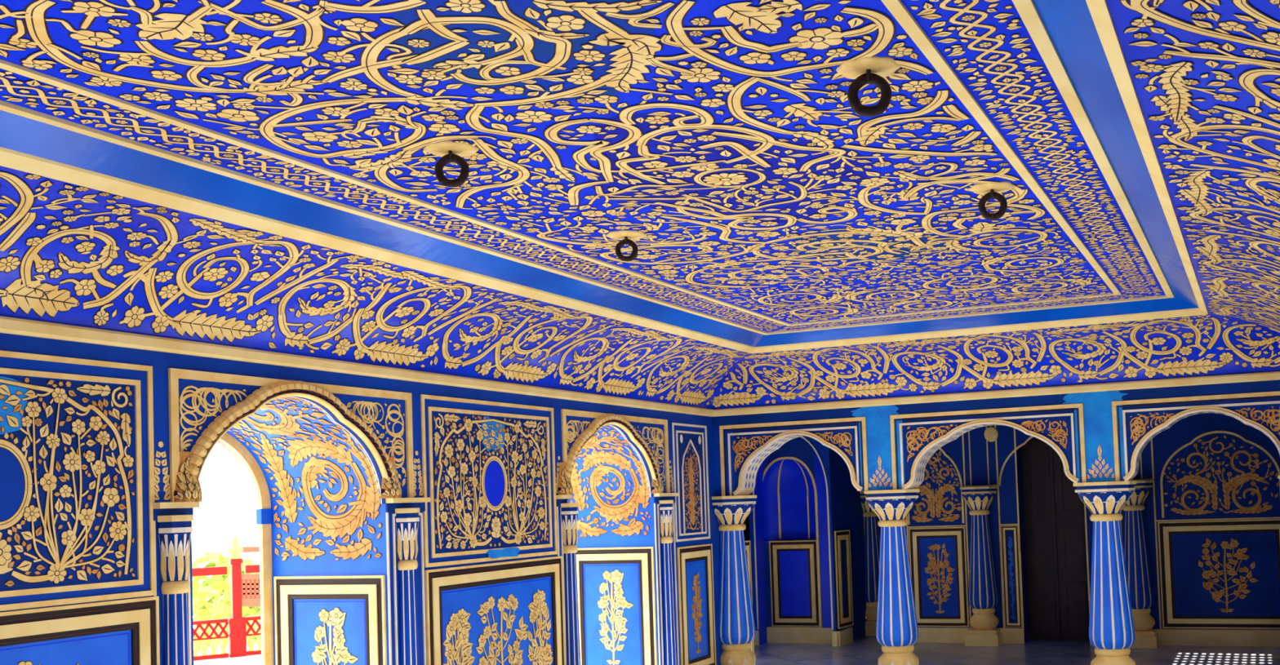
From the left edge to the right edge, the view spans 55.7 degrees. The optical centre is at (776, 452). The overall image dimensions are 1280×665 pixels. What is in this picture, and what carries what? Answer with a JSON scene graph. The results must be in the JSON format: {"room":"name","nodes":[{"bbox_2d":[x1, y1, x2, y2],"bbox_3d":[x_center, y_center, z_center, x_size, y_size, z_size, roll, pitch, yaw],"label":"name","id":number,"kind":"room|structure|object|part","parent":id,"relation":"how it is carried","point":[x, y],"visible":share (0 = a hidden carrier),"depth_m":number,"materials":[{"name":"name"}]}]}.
{"room":"historic interior","nodes":[
{"label":"historic interior","id":0,"kind":"room"},
{"bbox_2d":[193,643,261,664],"bbox_3d":[-7.157,4.200,8.578,9.440,4.000,20.000,-3,-2,22],"label":"floor","id":1,"kind":"structure","parent":0,"point":[251,660],"depth_m":13.62,"materials":[{"name":"stone"}]},
{"bbox_2d":[191,566,228,661],"bbox_3d":[-6.828,1.859,13.633,1.124,1.050,0.076,-1,-3,-35],"label":"railing","id":2,"kind":"object","parent":1,"relation":"on","point":[211,571],"visible":0.31,"depth_m":13.81,"materials":[{"name":"red paint"}]},
{"bbox_3d":[-6.846,1.379,13.652,1.100,0.090,0.070,-1,-3,-35],"label":"handrail","id":3,"kind":"part","parent":2,"relation":"part of","materials":[{"name":"red paint"}]},
{"bbox_3d":[-6.825,1.959,13.629,1.100,0.040,0.070,-1,-3,-35],"label":"panel rail","id":4,"kind":"part","parent":2,"relation":"part of","materials":[{"name":"red paint"}]},
{"bbox_3d":[-6.810,2.361,13.613,1.100,0.045,0.070,-1,-3,-35],"label":"rail","id":5,"kind":"part","parent":2,"relation":"part of","materials":[{"name":"red paint"}]},
{"bbox_2d":[227,535,246,657],"bbox_3d":[-6.300,1.669,14.009,0.170,1.420,0.170,-1,-3,-35],"label":"railing post","id":6,"kind":"object","parent":1,"relation":"on","point":[237,626],"visible":1,"depth_m":13.96,"materials":[{"name":"red paint"}]},
{"bbox_2d":[231,546,260,607],"bbox_3d":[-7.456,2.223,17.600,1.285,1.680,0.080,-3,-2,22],"label":"building","id":7,"kind":"structure","parent":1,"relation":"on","point":[251,583],"depth_m":17.70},
{"bbox_2d":[244,564,261,656],"bbox_3d":[-5.758,1.849,14.371,1.124,1.050,0.076,-1,-3,-35],"label":"railing","id":8,"kind":"object","parent":1,"relation":"on","point":[254,568],"visible":0.12,"depth_m":14.08,"materials":[{"name":"red paint"}]},
{"bbox_3d":[-5.776,1.370,14.390,1.100,0.090,0.070,-1,-3,-35],"label":"handrail","id":9,"kind":"part","parent":8,"relation":"part of","materials":[{"name":"red paint"}]},
{"bbox_3d":[-5.755,1.949,14.367,1.100,0.040,0.070,-1,-3,-35],"label":"panel rail","id":10,"kind":"part","parent":8,"relation":"part of","materials":[{"name":"red paint"}]},
{"bbox_3d":[-5.740,2.351,14.352,1.100,0.045,0.070,-1,-3,-35],"label":"rail","id":11,"kind":"part","parent":8,"relation":"part of","materials":[{"name":"red paint"}]},
{"bbox_2d":[0,333,749,664],"bbox_3d":[-2.680,0.711,6.074,0.863,2.450,10.870,-3,-2,22],"label":"wall","id":12,"kind":"structure","parent":0,"point":[322,512],"depth_m":6.58,"materials":[{"name":"blue paint"}]},
{"bbox_2d":[0,350,155,611],"bbox_3d":[-2.894,0.104,4.465,0.010,0.972,1.350,-3,-2,22],"label":"panel","id":13,"kind":"object","parent":12,"relation":"attached to","point":[77,524],"visible":1,"depth_m":4.75,"materials":[{"name":"blue paint"}]},
{"bbox_2d":[0,596,159,664],"bbox_3d":[-2.853,1.135,4.423,0.018,1.085,1.370,-3,-2,22],"label":"panel","id":14,"kind":"object","parent":12,"relation":"attached to","point":[121,632],"visible":1,"depth_m":4.76,"materials":[{"name":"blue paint"}]},
{"bbox_2d":[172,380,401,503],"bbox_3d":[-2.311,-0.048,5.851,0.055,0.612,1.473,-3,-2,22],"label":"trim","id":15,"kind":"structure","parent":12,"relation":"attached to","point":[188,486],"depth_m":5.66,"materials":[{"name":"gold metal"}]},
{"bbox_2d":[273,575,386,664],"bbox_3d":[-2.430,1.211,6.539,0.760,1.070,0.018,-3,-2,22],"label":"panel","id":16,"kind":"object","parent":12,"relation":"attached to","point":[319,620],"visible":1,"depth_m":6.55,"materials":[{"name":"blue paint"}]},
{"bbox_2d":[152,368,679,664],"bbox_3d":[-2.273,0.782,5.861,0.050,2.262,7.974,-3,-2,22],"label":"trim","id":17,"kind":"structure","parent":12,"relation":"attached to","point":[175,508],"depth_m":6.46,"materials":[{"name":"beige paint"}]},
{"bbox_2d":[420,394,557,568],"bbox_3d":[-1.722,0.175,7.350,0.012,0.972,1.350,-3,-2,22],"label":"panel","id":18,"kind":"object","parent":12,"relation":"attached to","point":[488,468],"visible":1,"depth_m":7.27,"materials":[{"name":"blue paint"}]},
{"bbox_2d":[424,555,565,664],"bbox_3d":[-1.672,1.212,7.332,0.018,1.075,1.400,-3,-2,22],"label":"panel","id":19,"kind":"object","parent":12,"relation":"attached to","point":[508,613],"visible":1,"depth_m":7.31,"materials":[{"name":"blue paint"}]},
{"bbox_2d":[558,413,663,497],"bbox_3d":[-1.162,0.022,8.681,0.055,0.612,1.473,-3,-2,22],"label":"trim","id":20,"kind":"structure","parent":12,"relation":"attached to","point":[565,487],"depth_m":8.53,"materials":[{"name":"gold metal"}]},
{"bbox_2d":[576,546,657,664],"bbox_3d":[-1.281,1.281,9.369,0.760,1.070,0.018,-3,-2,22],"label":"panel","id":21,"kind":"object","parent":12,"relation":"attached to","point":[615,586],"visible":0.98,"depth_m":9.36,"materials":[{"name":"blue paint"}]},
{"bbox_2d":[671,422,710,542],"bbox_3d":[-0.694,0.246,9.884,0.010,0.955,0.630,-3,-2,22],"label":"panel","id":22,"kind":"object","parent":12,"relation":"attached to","point":[690,445],"visible":1,"depth_m":9.88,"materials":[{"name":"paint"}]},
{"bbox_2d":[676,543,715,664],"bbox_3d":[-0.645,1.290,9.860,0.018,1.045,0.630,-3,-2,22],"label":"panel","id":23,"kind":"object","parent":12,"relation":"attached to","point":[695,563],"visible":1,"depth_m":9.85,"materials":[{"name":"blue paint"}]},
{"bbox_2d":[745,541,754,653],"bbox_3d":[-0.296,1.336,10.716,0.018,1.075,0.410,-3,-2,22],"label":"panel","id":24,"kind":"object","parent":12,"relation":"attached to","point":[747,543],"visible":0.02,"depth_m":10.88,"materials":[{"name":"blue paint"}]},
{"bbox_2d":[0,0,1279,409],"bbox_3d":[-0.273,-0.837,4.747,4.744,0.489,10.150,-3,-2,22],"label":"ceiling","id":25,"kind":"structure","parent":0,"point":[726,134],"depth_m":4.57,"materials":[{"name":"paint"}]},
{"bbox_2d":[423,140,479,187],"bbox_3d":[-1.141,-1.002,4.226,0.182,0.140,0.182,-3,-2,19],"label":"ring","id":26,"kind":"object","parent":25,"relation":"attached to","point":[450,151],"visible":1,"depth_m":4.21,"materials":[{"name":"metal"}]},
{"bbox_3d":[-1.144,-1.064,4.228,0.182,0.016,0.182,-3,-2,19],"label":"boss plate","id":27,"kind":"part","parent":26,"relation":"part of","materials":[{"name":"gold metal"}]},
{"bbox_2d":[0,0,1120,326],"bbox_3d":[-0.281,-1.077,4.756,2.366,0.010,7.772,-3,-2,22],"label":"trim","id":28,"kind":"structure","parent":25,"relation":"attached to","point":[899,11],"depth_m":4.36,"materials":[{"name":"beige paint"}]},
{"bbox_2d":[0,0,1173,335],"bbox_3d":[-0.281,-1.075,4.756,2.990,0.014,8.396,-3,-2,22],"label":"trim","id":29,"kind":"structure","parent":25,"relation":"attached to","point":[1026,9],"depth_m":4.68,"materials":[{"name":"beige paint"}]},
{"bbox_2d":[0,0,1208,354],"bbox_3d":[-0.278,-0.988,4.753,3.398,0.057,8.804,-3,-2,22],"label":"trim","id":30,"kind":"structure","parent":25,"relation":"attached to","point":[1099,10],"depth_m":5.12,"materials":[{"name":"beige paint"}]},
{"bbox_2d":[605,230,646,261],"bbox_3d":[-0.707,-0.967,5.672,0.182,0.129,0.182,-3,-2,19],"label":"ring","id":31,"kind":"object","parent":25,"relation":"attached to","point":[626,237],"visible":1,"depth_m":5.66,"materials":[{"name":"metal"}]},
{"bbox_3d":[-0.709,-1.023,5.674,0.182,0.016,0.182,-3,-2,19],"label":"boss plate","id":32,"kind":"part","parent":31,"relation":"part of","materials":[{"name":"gold metal"}]},
{"bbox_2d":[835,55,901,116],"bbox_3d":[0.278,-1.074,3.573,0.182,0.150,0.182,-3,-3,27],"label":"ring","id":33,"kind":"object","parent":25,"relation":"attached to","point":[868,69],"visible":1,"depth_m":3.56,"materials":[{"name":"metal"}]},
{"bbox_3d":[0.276,-1.141,3.576,0.182,0.016,0.182,-1,-2,-18],"label":"boss plate","id":34,"kind":"part","parent":33,"relation":"part of","materials":[{"name":"gold metal"}]},
{"bbox_2d":[968,181,1014,220],"bbox_3d":[0.908,-1.044,5.033,0.182,0.140,0.182,-4,-3,33],"label":"ring","id":35,"kind":"object","parent":25,"relation":"attached to","point":[992,190],"visible":1,"depth_m":5.02,"materials":[{"name":"metal"}]},
{"bbox_3d":[0.906,-1.106,5.036,0.182,0.016,0.182,-4,-3,33],"label":"boss plate","id":36,"kind":"part","parent":35,"relation":"part of","materials":[{"name":"gold metal"}]},
{"bbox_2d":[752,436,833,631],"bbox_3d":[0.233,0.959,13.308,0.916,2.314,0.413,-3,-2,22],"label":"wall","id":37,"kind":"structure","parent":0,"point":[789,491],"depth_m":13.53,"materials":[{"name":"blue paint"}]},
{"bbox_2d":[768,540,819,626],"bbox_3d":[0.207,1.474,13.461,0.580,0.960,0.018,-3,-2,22],"label":"panel","id":38,"kind":"object","parent":37,"relation":"attached to","point":[793,572],"visible":0.94,"depth_m":13.46,"materials":[{"name":"blue paint"}]},
{"bbox_2d":[711,380,1279,496],"bbox_3d":[1.736,0.687,9.515,5.344,2.450,0.274,-3,-2,22],"label":"wall","id":39,"kind":"structure","parent":0,"point":[1097,406],"depth_m":9.45,"materials":[{"name":"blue paint"}]},
{"bbox_2d":[733,431,862,496],"bbox_3d":[0.160,0.083,10.008,1.157,0.526,0.025,-3,-2,22],"label":"trim","id":40,"kind":"structure","parent":39,"relation":"attached to","point":[841,453],"depth_m":10.00,"materials":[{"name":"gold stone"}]},
{"bbox_2d":[902,419,1079,489],"bbox_3d":[1.653,0.006,9.403,1.388,0.526,0.025,-3,-2,22],"label":"trim","id":41,"kind":"structure","parent":39,"relation":"attached to","point":[948,435],"depth_m":9.39,"materials":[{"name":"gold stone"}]},
{"bbox_2d":[719,391,1279,496],"bbox_3d":[1.651,-0.036,9.419,4.591,0.603,0.010,-3,-2,22],"label":"trim","id":42,"kind":"structure","parent":39,"relation":"attached to","point":[863,433],"depth_m":9.42,"materials":[{"name":"beige paint"}]},
{"bbox_2d":[1123,406,1279,481],"bbox_3d":[3.149,-0.072,8.798,1.191,0.526,0.025,-3,-2,22],"label":"trim","id":43,"kind":"structure","parent":39,"relation":"attached to","point":[1206,409],"depth_m":8.83,"materials":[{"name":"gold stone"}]},
{"bbox_2d":[743,413,1279,664],"bbox_3d":[2.223,0.667,11.615,6.014,2.620,4.480,-3,-2,22],"label":"wall","id":44,"kind":"structure","parent":0,"point":[980,462],"depth_m":12.77,"materials":[{"name":"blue paint"}]},
{"bbox_2d":[0,315,1279,417],"bbox_3d":[-0.263,-0.566,4.736,4.744,0.062,10.150,-3,-2,22],"label":"trim","id":45,"kind":"structure","parent":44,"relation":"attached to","point":[12,326],"depth_m":7.22,"materials":[{"name":"beige paint"}]},
{"bbox_2d":[834,529,853,629],"bbox_3d":[0.745,1.383,13.120,0.018,1.055,0.374,-3,-3,28],"label":"panel","id":46,"kind":"object","parent":44,"relation":"attached to","point":[842,538],"visible":1,"depth_m":13.12,"materials":[{"name":"blue paint"}]},
{"bbox_2d":[907,448,964,524],"bbox_3d":[1.707,0.349,12.948,0.624,0.847,0.008,-3,-2,22],"label":"mural","id":47,"kind":"object","parent":44,"relation":"attached to","point":[940,500],"visible":0.77,"depth_m":12.93,"materials":[{"name":"paint"}]},
{"bbox_2d":[908,527,968,627],"bbox_3d":[1.746,1.344,12.904,0.620,1.065,0.018,-3,-2,22],"label":"panel","id":48,"kind":"object","parent":44,"relation":"attached to","point":[937,556],"visible":1,"depth_m":12.90,"materials":[{"name":"blue paint"}]},
{"bbox_2d":[984,426,998,442],"bbox_3d":[2.280,-0.192,12.726,0.150,0.165,0.016,-3,-2,22],"label":"boss","id":49,"kind":"object","parent":44,"relation":"attached to","point":[991,433],"visible":1,"depth_m":12.72,"materials":[{"name":"gold metal"}]},
{"bbox_2d":[1000,525,1022,627],"bbox_3d":[2.473,1.306,12.610,0.180,1.065,0.018,-3,-2,22],"label":"panel","id":50,"kind":"object","parent":44,"relation":"attached to","point":[1009,534],"visible":1,"depth_m":12.61,"materials":[{"name":"blue paint"}]},
{"bbox_2d":[1021,440,1089,640],"bbox_3d":[2.978,0.924,12.731,0.670,2.140,0.032,-3,-2,22],"label":"door","id":51,"kind":"structure","parent":44,"relation":"in","point":[1055,522],"depth_m":12.74,"materials":[{"name":"brown wood"}]},
{"bbox_2d":[1157,519,1279,629],"bbox_3d":[4.422,1.205,11.822,1.220,1.065,0.018,-3,-2,22],"label":"panel","id":52,"kind":"object","parent":44,"relation":"attached to","point":[1215,575],"visible":1,"depth_m":11.84,"materials":[{"name":"blue paint"}]},
{"bbox_2d":[1160,431,1279,518],"bbox_3d":[4.383,0.210,11.865,1.124,0.847,0.008,-3,-2,22],"label":"mural","id":53,"kind":"object","parent":44,"relation":"attached to","point":[1217,473],"visible":1,"depth_m":11.87,"materials":[{"name":"paint"}]},
{"bbox_2d":[754,635,1279,664],"bbox_3d":[0.366,1.854,6.742,6.114,0.001,14.850,-3,-2,22],"label":"floor","id":54,"kind":"structure","parent":0,"point":[864,651],"depth_m":11.77,"materials":[{"name":"stone"}]},
{"bbox_2d":[157,515,193,664],"bbox_3d":[-2.533,1.081,5.120,0.088,1.625,0.158,-3,-2,22],"label":"colonette","id":55,"kind":"object","parent":54,"relation":"on","point":[174,531],"visible":1,"depth_m":5.11,"materials":[{"name":"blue paint"}]},
{"bbox_2d":[395,507,419,664],"bbox_3d":[-1.967,1.116,6.514,0.088,1.625,0.158,-3,-2,22],"label":"colonette","id":56,"kind":"object","parent":54,"relation":"on","point":[407,520],"visible":1,"depth_m":6.50,"materials":[{"name":"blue paint"}]},
{"bbox_2d":[560,502,580,664],"bbox_3d":[-1.347,1.154,8.043,0.088,1.625,0.158,-3,-2,22],"label":"colonette","id":57,"kind":"object","parent":54,"relation":"on","point":[569,516],"visible":1,"depth_m":8.02,"materials":[{"name":"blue paint"}]},
{"bbox_2d":[658,500,676,664],"bbox_3d":[-0.817,1.186,9.349,0.088,1.625,0.158,-3,-2,22],"label":"colonette","id":58,"kind":"object","parent":54,"relation":"on","point":[666,508],"visible":1,"depth_m":9.32,"materials":[{"name":"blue paint"}]},
{"bbox_2d":[711,495,756,664],"bbox_3d":[-0.361,1.199,10.357,0.472,1.645,0.472,-3,-2,16],"label":"column","id":59,"kind":"structure","parent":54,"relation":"on","point":[737,632],"depth_m":10.24,"materials":[{"name":"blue paint"}]},
{"bbox_2d":[859,491,879,635],"bbox_3d":[1.084,1.279,13.891,0.399,1.660,0.268,-3,-2,22],"label":"column","id":60,"kind":"structure","parent":54,"relation":"on","point":[871,532],"depth_m":13.83,"materials":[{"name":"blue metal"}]},
{"bbox_2d":[863,488,919,664],"bbox_3d":[0.977,1.130,9.815,0.472,1.645,0.472,-3,-2,22],"label":"column","id":61,"kind":"structure","parent":54,"relation":"on","point":[896,627],"depth_m":9.70,"materials":[{"name":"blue paint"}]},
{"bbox_2d":[960,485,1002,646],"bbox_3d":[2.144,1.190,12.599,0.399,1.660,0.268,-3,-2,22],"label":"column","id":62,"kind":"structure","parent":54,"relation":"on","point":[983,598],"depth_m":12.55,"materials":[{"name":"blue paint"}]},
{"bbox_2d":[1072,480,1136,664],"bbox_3d":[2.551,1.048,9.178,0.472,1.645,0.472,-2,-2,11],"label":"column","id":63,"kind":"structure","parent":54,"relation":"on","point":[1111,624],"depth_m":9.07,"materials":[{"name":"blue paint"}]},
{"bbox_2d":[1122,480,1159,648],"bbox_3d":[3.598,1.114,12.011,0.399,1.660,0.268,-3,-2,22],"label":"column","id":64,"kind":"structure","parent":54,"relation":"on","point":[1135,549],"depth_m":11.96,"materials":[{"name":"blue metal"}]},
{"bbox_3d":[-9.577,6.597,13.819,100.000,0.200,120.000,-3,-2,22],"label":"ground","id":65,"kind":"structure","parent":0,"visible":0},
{"bbox_2d":[191,551,259,592],"bbox_3d":[-12.776,3.877,26.575,5.852,3.438,5.764,-3,-2,22],"label":"bush","id":66,"kind":"object","parent":65,"relation":"on","point":[207,560],"visible":0.06,"depth_m":26.41,"materials":[{"name":"green plant"}]},
{"bbox_2d":[192,577,261,653],"bbox_3d":[-9.316,3.210,20.223,2.797,2.206,2.906,-3,-2,22],"label":"bush","id":67,"kind":"object","parent":65,"relation":"on","point":[208,605],"visible":0.2,"depth_m":19.71,"materials":[{"name":"green plant"}]}
]}

